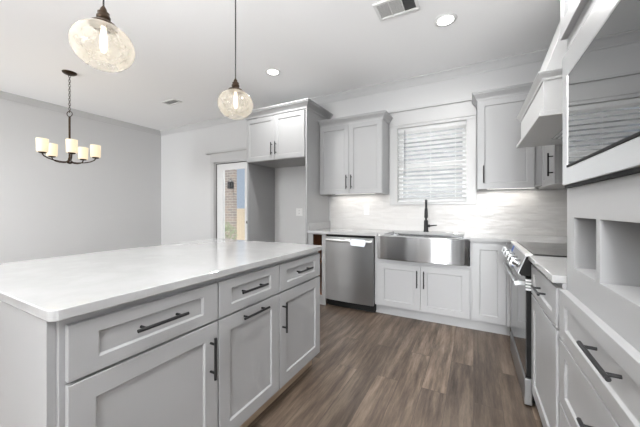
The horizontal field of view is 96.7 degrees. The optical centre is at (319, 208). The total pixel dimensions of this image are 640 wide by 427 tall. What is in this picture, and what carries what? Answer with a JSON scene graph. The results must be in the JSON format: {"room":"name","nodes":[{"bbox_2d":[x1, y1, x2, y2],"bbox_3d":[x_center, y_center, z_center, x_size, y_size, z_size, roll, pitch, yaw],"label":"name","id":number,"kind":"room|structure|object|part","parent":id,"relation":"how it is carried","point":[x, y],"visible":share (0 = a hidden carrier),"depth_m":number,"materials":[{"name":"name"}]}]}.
{"room":"kitchen","nodes":[
{"label":"kitchen","id":0,"kind":"room"},
{"bbox_2d":[0,99,160,262],"bbox_3d":[-5.140,-0.228,2.961,0.140,2.835,7.128,0,0,28],"label":"wall","id":1,"kind":"structure","parent":0,"point":[49,208],"depth_m":4.72,"materials":[{"name":"grey paint"}]},
{"bbox_2d":[0,48,548,135],"bbox_3d":[-2.091,-1.596,1.315,6.790,0.098,7.128,0,0,28],"label":"trim","id":2,"kind":"structure","parent":1,"relation":"attached to","point":[538,55],"depth_m":3.92,"materials":[{"name":"grey paint"}]},
{"bbox_2d":[0,0,559,129],"bbox_3d":[-2.091,-1.705,1.315,7.070,0.120,7.408,0,0,28],"label":"ceiling","id":3,"kind":"structure","parent":0,"point":[185,49],"depth_m":2.92,"materials":[{"name":"white paint"}]},
{"bbox_2d":[36,70,100,163],"bbox_3d":[-3.030,-1.093,3.413,0.583,1.105,0.565,0,0,28],"label":"chandelier","id":4,"kind":"object","parent":3,"relation":"hanging from","point":[43,146],"visible":1,"depth_m":3.42,"materials":[{"name":"brown metal"}]},
{"bbox_3d":[-3.133,-0.716,3.209,0.108,0.150,0.108,0,0,28],"label":"lamp shade","id":5,"kind":"part","parent":4,"relation":"part of","materials":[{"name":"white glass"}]},
{"bbox_3d":[-3.270,-0.716,3.469,0.108,0.150,0.108,0,0,28],"label":"lamp shade","id":6,"kind":"part","parent":4,"relation":"part of","materials":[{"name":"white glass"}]},
{"bbox_3d":[-3.022,-0.838,3.433,0.021,0.545,0.021,0,0,28],"label":"stem","id":7,"kind":"part","parent":4,"relation":"part of","materials":[{"name":"brown metal"}]},
{"bbox_3d":[-3.022,-1.387,3.433,0.019,0.460,0.019,0,0,-17],"label":"chain","id":8,"kind":"part","parent":4,"relation":"part of","materials":[{"name":"brown metal"}]},
{"bbox_3d":[-2.844,-0.716,3.258,0.108,0.150,0.108,0,0,28],"label":"lamp shade","id":9,"kind":"part","parent":4,"relation":"part of","materials":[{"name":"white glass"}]},
{"bbox_3d":[-3.064,-0.716,3.679,0.108,0.150,0.108,0,0,28],"label":"lamp shade","id":10,"kind":"part","parent":4,"relation":"part of","materials":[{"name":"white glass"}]},
{"bbox_3d":[-2.801,-0.716,3.549,0.108,0.150,0.108,0,0,28],"label":"lamp shade","id":11,"kind":"part","parent":4,"relation":"part of","materials":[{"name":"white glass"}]},
{"bbox_2d":[68,0,134,71],"bbox_3d":[-1.030,-1.161,1.354,0.254,0.967,0.254,0,0,28],"label":"pendant light","id":12,"kind":"object","parent":3,"relation":"hanging from","point":[102,23],"visible":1,"depth_m":1.34,"materials":[{"name":"beige"}]},
{"bbox_2d":[89,5,117,34],"bbox_3d":[-1.030,-0.914,1.354,0.112,0.101,0.112,0,0,28],"label":"socket","id":13,"kind":"object","parent":12,"relation":"attached to","point":[102,14],"depth_m":1.34,"materials":[{"name":"brown metal"}]},
{"bbox_3d":[-1.030,-0.812,1.354,0.032,0.140,0.032,0,0,28],"label":"bulb","id":14,"kind":"part","parent":12,"relation":"part of","materials":[{"name":"beige glass"}]},
{"bbox_2d":[162,98,181,105],"bbox_3d":[-2.272,-1.639,4.369,0.290,0.012,0.150,0,0,28],"label":"ceiling vent","id":15,"kind":"object","parent":3,"relation":"in","point":[173,101],"visible":1,"depth_m":4.37,"materials":[{"name":"white metal"}]},
{"bbox_2d":[217,0,252,119],"bbox_3d":[-0.625,-1.161,2.106,0.254,0.967,0.254,0,0,28],"label":"pendant light","id":16,"kind":"object","parent":3,"relation":"hanging from","point":[235,90],"visible":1,"depth_m":2.10,"materials":[{"name":"clear glass"}]},
{"bbox_3d":[-0.625,-0.774,2.106,0.254,0.193,0.254,0,0,28],"label":"globe","id":17,"kind":"part","parent":16,"relation":"part of","materials":[{"name":"clear glass"}]},
{"bbox_2d":[228,78,242,94],"bbox_3d":[-0.625,-0.914,2.106,0.112,0.101,0.112,0,0,28],"label":"socket","id":18,"kind":"object","parent":16,"relation":"attached to","point":[235,85],"depth_m":2.09,"materials":[{"name":"brown metal"}]},
{"bbox_3d":[-0.625,-1.290,2.106,0.008,0.657,0.008,0,0,28],"label":"cord","id":19,"kind":"part","parent":16,"relation":"part of","materials":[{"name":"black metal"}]},
{"bbox_3d":[-0.625,-0.812,2.106,0.032,0.140,0.032,0,0,28],"label":"bulb","id":20,"kind":"part","parent":16,"relation":"part of","materials":[{"name":"beige glass"}]},
{"bbox_2d":[265,68,280,75],"bbox_3d":[-0.564,-1.641,3.418,0.188,0.007,0.188,0,0,28],"label":"recessed light","id":21,"kind":"object","parent":3,"relation":"in","point":[270,71],"visible":1,"depth_m":3.40,"materials":[{"name":"white plastic"}]},
{"bbox_2d":[373,0,419,21],"bbox_3d":[0.620,-1.639,2.307,0.330,0.012,0.220,0,0,28],"label":"ceiling vent","id":22,"kind":"object","parent":3,"relation":"in","point":[386,9],"visible":1,"depth_m":2.32,"materials":[{"name":"white metal"}]},
{"bbox_2d":[434,13,456,26],"bbox_3d":[1.093,-1.641,2.478,0.188,0.007,0.188,0,0,28],"label":"recessed light","id":23,"kind":"object","parent":3,"relation":"in","point":[446,19],"visible":1,"depth_m":2.47,"materials":[{"name":"white plastic"}]},
{"bbox_2d":[161,61,566,256],"bbox_3d":[-0.365,-0.228,4.513,7.070,2.835,0.140,0,0,28],"label":"wall","id":24,"kind":"structure","parent":0,"point":[185,166],"depth_m":4.61,"materials":[{"name":"grey paint"}]},
{"bbox_2d":[205,147,246,239],"bbox_3d":[-1.539,0.068,5.107,1.310,2.245,0.170,0,0,28],"label":"door","id":25,"kind":"structure","parent":24,"relation":"in","point":[231,159],"depth_m":5.24,"materials":[{"name":"grey paint"}]},
{"bbox_2d":[296,208,302,215],"bbox_3d":[-0.321,0.050,4.405,0.116,0.116,0.008,0,0,28],"label":"wall outlet","id":26,"kind":"object","parent":24,"relation":"attached to","point":[299,211],"visible":1,"depth_m":4.40,"materials":[{"name":"white plastic"}]},
{"bbox_2d":[318,110,392,195],"bbox_3d":[0.463,-0.688,3.778,0.924,0.995,0.365,0,0,28],"label":"upper cabinet","id":27,"kind":"object","parent":24,"relation":"attached to","point":[354,149],"visible":1,"depth_m":3.63,"materials":[{"name":"grey paint"}]},
{"bbox_3d":[0.187,-0.643,3.774,0.427,0.902,0.020,0,0,28],"label":"door","id":28,"kind":"part","parent":27,"relation":"part of","materials":[{"name":"grey paint"}]},
{"bbox_3d":[0.466,-1.143,3.781,0.923,0.085,0.357,0,0,28],"label":"crown","id":29,"kind":"part","parent":27,"relation":"part of","materials":[{"name":"grey paint"}]},
{"bbox_3d":[0.567,-0.643,3.569,0.430,0.902,0.020,0,0,28],"label":"door","id":30,"kind":"part","parent":27,"relation":"part of","materials":[{"name":"grey paint"}]},
{"bbox_2d":[387,98,475,204],"bbox_3d":[1.381,-0.660,3.548,1.046,1.220,0.190,0,0,28],"label":"window","id":31,"kind":"structure","parent":24,"relation":"in","point":[463,109],"depth_m":3.45,"materials":[{"name":"grey paint"}]},
{"bbox_2d":[398,120,465,201],"bbox_3d":[1.370,-0.559,3.527,0.784,0.947,0.060,0,0,28],"label":"window blinds","id":32,"kind":"object","parent":31,"relation":"attached to","point":[460,124],"visible":0.98,"depth_m":3.51,"materials":[{"name":"white plastic"}]},
{"bbox_3d":[1.372,-1.012,3.532,0.784,0.043,0.050,0,0,28],"label":"head rail","id":33,"kind":"part","parent":32,"relation":"part of","materials":[{"name":"white plastic"}]},
{"bbox_3d":[1.372,-0.095,3.532,0.780,0.018,0.044,0,0,28],"label":"rail","id":34,"kind":"part","parent":32,"relation":"part of","materials":[{"name":"white plastic"}]},
{"bbox_3d":[1.412,-0.558,3.605,0.796,0.953,0.060,0,0,28],"label":"sash","id":35,"kind":"part","parent":31,"relation":"part of","materials":[{"name":"white plastic"}]},
{"bbox_2d":[331,190,566,235],"bbox_3d":[1.367,0.044,3.493,2.756,0.464,0.008,0,0,28],"label":"tile backsplash","id":36,"kind":"structure","parent":24,"relation":"attached to","point":[516,212],"depth_m":3.28,"materials":[{"name":"white tile"}]},
{"bbox_2d":[364,206,368,214],"bbox_3d":[0.634,0.025,3.880,0.072,0.116,0.008,0,0,28],"label":"wall outlet","id":37,"kind":"object","parent":36,"relation":"attached to","point":[366,208],"visible":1,"depth_m":3.88,"materials":[{"name":"white plastic"}]},
{"bbox_2d":[472,82,541,190],"bbox_3d":[1.938,-0.709,2.982,0.609,1.013,0.365,0,0,28],"label":"upper cabinet","id":38,"kind":"object","parent":24,"relation":"attached to","point":[500,165],"visible":0.83,"depth_m":2.87,"materials":[{"name":"grey paint"}]},
{"bbox_3d":[1.940,-1.173,2.985,0.609,0.085,0.357,0,0,28],"label":"crown","id":39,"kind":"part","parent":38,"relation":"part of","materials":[{"name":"grey paint"}]},
{"bbox_2d":[247,304,542,426],"bbox_3d":[-2.091,1.230,1.315,7.070,0.080,7.408,0,0,28],"label":"floor","id":40,"kind":"structure","parent":0,"point":[370,369],"depth_m":1.98,"materials":[{"name":"wood"}]},
{"bbox_2d":[0,279,217,426],"bbox_3d":[-0.861,0.749,1.173,0.680,0.882,0.577,0,0,28],"label":"base cabinet","id":41,"kind":"object","parent":40,"relation":"on","point":[152,361],"depth_m":0.94,"materials":[{"name":"grey paint"}]},
{"bbox_3d":[-1.024,0.749,0.946,0.608,0.882,0.022,0,0,28],"label":"end panel","id":42,"kind":"part","parent":41,"relation":"part of","materials":[{"name":"white wood"}]},
{"bbox_3d":[-0.597,0.414,1.049,0.020,0.163,0.537,0,0,28],"label":"drawer","id":43,"kind":"part","parent":41,"relation":"part of","materials":[{"name":"grey paint"}]},
{"bbox_3d":[-0.597,0.789,1.049,0.020,0.567,0.537,0,0,28],"label":"door","id":44,"kind":"part","parent":41,"relation":"part of","materials":[{"name":"grey paint"}]},
{"bbox_2d":[0,238,321,321],"bbox_3d":[-0.837,0.292,1.713,1.108,0.032,1.566,0,0,28],"label":"countertop","id":45,"kind":"structure","parent":41,"relation":"on","point":[54,289],"depth_m":1.23,"materials":[{"name":"white stone"}]},
{"bbox_3d":[-0.571,0.408,1.036,0.038,0.012,0.190,0,0,28],"label":"handle","id":46,"kind":"part","parent":41,"relation":"part of","materials":[{"name":"black metal"}]},
{"bbox_3d":[-0.463,0.650,1.236,0.038,0.180,0.012,0,0,28],"label":"handle","id":47,"kind":"part","parent":41,"relation":"part of","materials":[{"name":"black metal"}]},
{"bbox_2d":[215,262,278,426],"bbox_3d":[-0.605,0.749,1.624,0.658,0.882,0.459,0,0,28],"label":"base cabinet","id":48,"kind":"object","parent":40,"relation":"on","point":[248,300],"visible":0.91,"depth_m":1.46,"materials":[{"name":"grey paint"}]},
{"bbox_3d":[-0.358,0.414,1.490,0.020,0.163,0.451,0,0,28],"label":"drawer","id":49,"kind":"part","parent":48,"relation":"part of","materials":[{"name":"grey paint"}]},
{"bbox_3d":[-0.338,0.408,1.467,0.038,0.012,0.190,0,0,28],"label":"handle","id":50,"kind":"part","parent":48,"relation":"part of","materials":[{"name":"black metal"}]},
{"bbox_3d":[-0.332,0.538,1.478,0.038,0.012,0.190,0,0,28],"label":"handle","id":51,"kind":"part","parent":48,"relation":"part of","materials":[{"name":"black metal"}]},
{"bbox_2d":[240,98,332,243],"bbox_3d":[-0.475,-0.090,4.093,1.136,2.560,0.702,0,0,28],"label":"tall cabinet","id":52,"kind":"object","parent":40,"relation":"on","point":[289,139],"visible":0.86,"depth_m":3.89,"materials":[{"name":"grey paint"}]},
{"bbox_3d":[-0.833,-0.964,3.967,0.490,0.598,0.020,0,0,28],"label":"door","id":53,"kind":"part","parent":52,"relation":"part of","materials":[{"name":"grey paint"}]},
{"bbox_3d":[-0.892,-0.043,4.364,0.020,2.465,0.622,0,0,28],"label":"panel","id":54,"kind":"part","parent":52,"relation":"part of","materials":[{"name":"grey paint"}]},
{"bbox_3d":[-0.475,-1.323,4.093,1.136,0.095,0.702,0,0,28],"label":"crown","id":55,"kind":"part","parent":52,"relation":"part of","materials":[{"name":"grey paint"}]},
{"bbox_3d":[-0.403,-0.964,3.735,0.478,0.598,0.020,0,0,28],"label":"door","id":56,"kind":"part","parent":52,"relation":"part of","materials":[{"name":"grey paint"}]},
{"bbox_3d":[-0.024,-0.043,3.885,0.020,2.465,0.640,0,0,28],"label":"panel","id":57,"kind":"part","parent":52,"relation":"part of","materials":[{"name":"grey paint"}]},
{"bbox_2d":[269,251,319,404],"bbox_3d":[-0.374,0.749,2.052,0.658,0.882,0.514,0,0,28],"label":"base cabinet","id":58,"kind":"object","parent":40,"relation":"on","point":[299,278],"visible":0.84,"depth_m":1.88,"materials":[{"name":"grey paint"}]},
{"bbox_3d":[-0.209,0.650,1.706,0.038,0.180,0.012,0,0,28],"label":"handle","id":59,"kind":"part","parent":58,"relation":"part of","materials":[{"name":"black metal"}]},
{"bbox_3d":[-0.128,0.414,1.917,0.020,0.163,0.502,0,0,28],"label":"drawer","id":60,"kind":"part","parent":58,"relation":"part of","materials":[{"name":"grey paint"}]},
{"bbox_3d":[-0.128,0.789,1.917,0.020,0.567,0.502,0,0,28],"label":"door","id":61,"kind":"part","parent":58,"relation":"part of","materials":[{"name":"grey paint"}]},
{"bbox_3d":[-0.104,0.408,1.901,0.038,0.012,0.180,0,0,28],"label":"handle","id":62,"kind":"part","parent":58,"relation":"part of","materials":[{"name":"black metal"}]},
{"bbox_2d":[308,233,326,304],"bbox_3d":[0.102,0.750,3.830,0.251,0.882,0.602,0,0,28],"label":"base cabinet","id":63,"kind":"object","parent":40,"relation":"on","point":[313,238],"visible":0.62,"depth_m":3.53,"materials":[{"name":"grey paint"}]},
{"bbox_2d":[326,234,375,311],"bbox_3d":[0.461,0.754,3.574,0.608,0.872,0.672,0,0,28],"label":"dishwasher","id":64,"kind":"object","parent":40,"relation":"on","point":[350,259],"visible":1,"depth_m":3.32,"materials":[{"name":"silver metal"}]},
{"bbox_3d":[0.318,0.372,3.314,0.566,0.026,0.065,0,0,28],"label":"handle","id":65,"kind":"part","parent":64,"relation":"part of","materials":[{"name":"silver metal"}]},
{"bbox_2d":[375,236,470,328],"bbox_3d":[1.174,0.749,3.230,0.967,0.882,0.640,0,0,28],"label":"base cabinet","id":66,"kind":"object","parent":40,"relation":"on","point":[437,293],"visible":0.87,"depth_m":2.97,"materials":[{"name":"grey paint"}]},
{"bbox_3d":[0.856,0.837,3.092,0.450,0.477,0.020,0,0,28],"label":"door","id":67,"kind":"part","parent":66,"relation":"part of","materials":[{"name":"grey paint"}]},
{"bbox_3d":[1.256,0.837,2.876,0.450,0.477,0.020,0,0,28],"label":"door","id":68,"kind":"part","parent":66,"relation":"part of","materials":[{"name":"grey paint"}]},
{"bbox_2d":[471,241,510,335],"bbox_3d":[1.964,0.749,2.680,0.947,0.882,0.858,0,0,28],"label":"base cabinet","id":69,"kind":"object","parent":40,"relation":"on","point":[490,279],"visible":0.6,"depth_m":2.69,"materials":[{"name":"grey paint"}]},
{"bbox_2d":[307,228,566,243],"bbox_3d":[1.157,0.292,3.115,2.782,0.032,0.858,0,0,28],"label":"countertop","id":70,"kind":"structure","parent":69,"relation":"on","point":[487,237],"depth_m":3.18,"materials":[{"name":"white stone"}]},
{"bbox_2d":[308,221,329,230],"bbox_3d":[-0.003,0.228,3.877,0.018,0.096,0.620,0,0,28],"label":"side splash","id":71,"kind":"object","parent":70,"relation":"on","point":[315,225],"visible":0.98,"depth_m":3.83,"materials":[{"name":"white stone"}]},
{"bbox_2d":[377,234,468,265],"bbox_3d":[1.141,0.423,3.150,0.906,0.259,0.532,0,0,28],"label":"farmhouse sink","id":72,"kind":"object","parent":70,"relation":"in","point":[432,249],"visible":0.98,"depth_m":2.91,"materials":[{"name":"silver metal"}]},
{"bbox_2d":[388,234,463,238],"bbox_3d":[1.168,0.417,3.174,0.840,0.246,0.464,0,0,28],"label":"basin","id":73,"kind":"object","parent":72,"relation":"in","point":[407,235],"depth_m":3.31,"materials":[{"name":"silver metal"}]},
{"bbox_2d":[424,199,436,231],"bbox_3d":[1.262,0.082,3.370,0.205,0.388,0.150,0,0,-33],"label":"faucet","id":74,"kind":"object","parent":70,"relation":"on","point":[426,225],"visible":1,"depth_m":3.40,"materials":[{"name":"black metal"}]},
{"bbox_2d":[502,241,566,405],"bbox_3d":[1.670,0.730,1.907,0.724,0.920,0.760,0,0,28],"label":"range","id":75,"kind":"object","parent":40,"relation":"on","point":[517,253],"visible":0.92,"depth_m":1.82,"materials":[{"name":"silver metal"}]},
{"bbox_3d":[1.378,0.339,2.065,0.060,0.061,0.054,0,0,28],"label":"knob","id":76,"kind":"part","parent":75,"relation":"part of","materials":[{"name":"silver metal"}]},
{"bbox_3d":[1.309,0.339,1.938,0.060,0.061,0.054,0,0,28],"label":"knob","id":77,"kind":"part","parent":75,"relation":"part of","materials":[{"name":"silver metal"}]},
{"bbox_3d":[1.240,0.339,1.810,0.060,0.061,0.054,0,0,28],"label":"knob","id":78,"kind":"part","parent":75,"relation":"part of","materials":[{"name":"silver metal"}]},
{"bbox_3d":[1.401,0.345,2.053,0.043,0.120,0.760,0,0,28],"label":"control panel","id":79,"kind":"part","parent":75,"relation":"part of","materials":[{"name":"silver metal"}]},
{"bbox_3d":[1.429,1.100,2.036,0.041,0.156,0.754,0,0,28],"label":"warming drawer","id":80,"kind":"part","parent":75,"relation":"part of","materials":[{"name":"silver metal"}]},
{"bbox_2d":[511,241,566,256],"bbox_3d":[1.700,0.278,1.892,0.646,0.015,0.760,0,0,28],"label":"cooktop","id":81,"kind":"object","parent":75,"relation":"in","point":[524,249],"depth_m":1.93,"materials":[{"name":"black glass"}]},
{"bbox_2d":[531,265,566,426],"bbox_3d":[1.374,0.749,1.297,0.658,0.882,0.583,0,0,28],"label":"base cabinet","id":82,"kind":"object","parent":40,"relation":"on","point":[545,336],"visible":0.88,"depth_m":1.40,"materials":[{"name":"grey paint"}]},
{"bbox_3d":[1.088,0.408,1.419,0.038,0.012,0.170,0,0,28],"label":"handle","id":83,"kind":"part","parent":82,"relation":"part of","materials":[{"name":"black metal"}]},
{"bbox_3d":[1.127,0.790,1.431,0.020,0.569,0.573,0,0,28],"label":"door","id":84,"kind":"part","parent":82,"relation":"part of","materials":[{"name":"grey paint"}]},
{"bbox_3d":[1.127,0.413,1.431,0.020,0.166,0.573,0,0,28],"label":"drawer","id":85,"kind":"part","parent":82,"relation":"part of","materials":[{"name":"grey paint"}]},
{"bbox_2d":[528,255,566,283],"bbox_3d":[1.388,0.292,1.290,0.641,0.032,0.587,0,0,28],"label":"countertop","id":86,"kind":"structure","parent":82,"relation":"on","point":[554,269],"depth_m":1.37,"materials":[{"name":"white stone"}]},
{"bbox_2d":[559,0,639,426],"bbox_3d":[1.025,-0.070,0.635,0.658,2.520,1.012,0,0,28],"label":"tall cabinet","id":87,"kind":"object","parent":40,"relation":"on","point":[599,308],"visible":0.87,"depth_m":0.85,"materials":[{"name":"grey paint"}]},
{"bbox_3d":[0.780,0.933,0.767,0.026,0.283,0.891,0,0,28],"label":"drawer","id":88,"kind":"part","parent":87,"relation":"part of","materials":[{"name":"grey paint"}]},
{"bbox_3d":[0.890,-0.953,0.966,0.022,0.525,0.448,0,0,28],"label":"door","id":89,"kind":"part","parent":87,"relation":"part of","materials":[{"name":"grey paint"}]},
{"bbox_3d":[0.736,0.630,0.753,0.038,0.012,0.210,0,0,28],"label":"handle","id":90,"kind":"part","parent":87,"relation":"part of","materials":[{"name":"black metal"}]},
{"bbox_3d":[0.780,0.657,0.767,0.026,0.254,0.891,0,0,28],"label":"drawer","id":91,"kind":"part","parent":87,"relation":"part of","materials":[{"name":"grey paint"}]},
{"bbox_3d":[0.780,0.425,0.767,0.026,0.194,0.891,0,0,28],"label":"drawer","id":92,"kind":"part","parent":87,"relation":"part of","materials":[{"name":"grey paint"}]},
{"bbox_3d":[0.736,0.400,0.753,0.038,0.012,0.210,0,0,28],"label":"handle","id":93,"kind":"part","parent":87,"relation":"part of","materials":[{"name":"black metal"}]},
{"bbox_2d":[563,0,639,187],"bbox_3d":[0.987,-0.341,0.657,0.488,0.518,0.843,0,0,28],"label":"microwave","id":94,"kind":"object","parent":87,"relation":"in","point":[601,66],"visible":1,"depth_m":0.79,"materials":[{"name":"silver plastic"}]},
{"bbox_3d":[0.958,-0.228,-0.331,0.140,2.835,7.128,0,0,28],"label":"wall","id":95,"kind":"structure","parent":0,"visible":0},
{"bbox_2d":[516,22,566,147],"bbox_3d":[1.701,-1.028,1.839,0.612,1.035,0.932,0,0,28],"label":"range hood","id":96,"kind":"object","parent":95,"relation":"attached to","point":[540,116],"visible":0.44,"depth_m":1.69,"materials":[{"name":"grey paint"}]},
{"bbox_3d":[1.701,-0.524,1.839,0.611,0.028,0.932,0,0,28],"label":"trim","id":97,"kind":"part","parent":96,"relation":"part of","materials":[{"name":"grey paint"}]},
{"bbox_2d":[538,144,566,189],"bbox_3d":[2.220,-0.709,2.570,0.392,1.013,0.822,0,0,28],"label":"upper cabinet","id":98,"kind":"object","parent":95,"relation":"attached to","point":[552,155],"visible":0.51,"depth_m":2.39,"materials":[{"name":"grey paint"}]},
{"bbox_3d":[2.013,-0.664,2.497,0.020,0.920,0.484,0,0,28],"label":"door","id":99,"kind":"part","parent":98,"relation":"part of","materials":[{"name":"grey paint"}]},
{"bbox_3d":[1.897,-0.365,2.345,0.038,0.190,0.012,0,0,28],"label":"handle","id":100,"kind":"part","parent":98,"relation":"part of","materials":[{"name":"black metal"}]},
{"label":"outside","id":101,"kind":"structure","parent":0,"visible":0},
{"bbox_3d":[2.624,1.375,13.282,24.000,0.130,18.132,0,0,28],"label":"ground","id":102,"kind":"structure","parent":101,"visible":0},
{"bbox_2d":[225,169,236,239],"bbox_3d":[-3.123,-0.200,8.561,1.570,3.020,0.100,0,0,28],"label":"brick pillar","id":103,"kind":"structure","parent":102,"relation":"on","point":[230,194],"depth_m":8.22,"materials":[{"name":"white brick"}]},
{"bbox_2d":[227,179,233,188],"bbox_3d":[-2.547,-0.710,8.102,0.170,0.280,0.170,0,0,28],"label":"wall lantern","id":104,"kind":"object","parent":103,"relation":"attached to","point":[230,184],"visible":1,"depth_m":8.06,"materials":[{"name":"black metal"}]},
{"bbox_2d":[225,222,237,238],"bbox_3d":[-2.469,0.816,7.288,0.724,0.991,0.709,0,0,-32],"label":"shrub","id":105,"kind":"object","parent":102,"relation":"on","point":[229,225],"visible":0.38,"depth_m":7.28,"materials":[{"name":"green plant"}]},
{"bbox_2d":[237,209,244,239],"bbox_3d":[-1.751,0.650,9.599,4.199,1.320,0.030,0,0,28],"label":"privacy fence","id":106,"kind":"object","parent":102,"relation":"on","point":[240,212],"visible":0.06,"depth_m":10.15,"materials":[{"name":"beige wood"}]},
{"bbox_2d":[403,128,462,197],"bbox_3d":[7.557,-1.850,11.262,10.200,6.320,3.600,0,0,28],"label":"neighbor house","id":107,"kind":"structure","parent":102,"relation":"on","point":[451,191],"depth_m":11.20,"materials":[{"name":"grey"}]}
]}

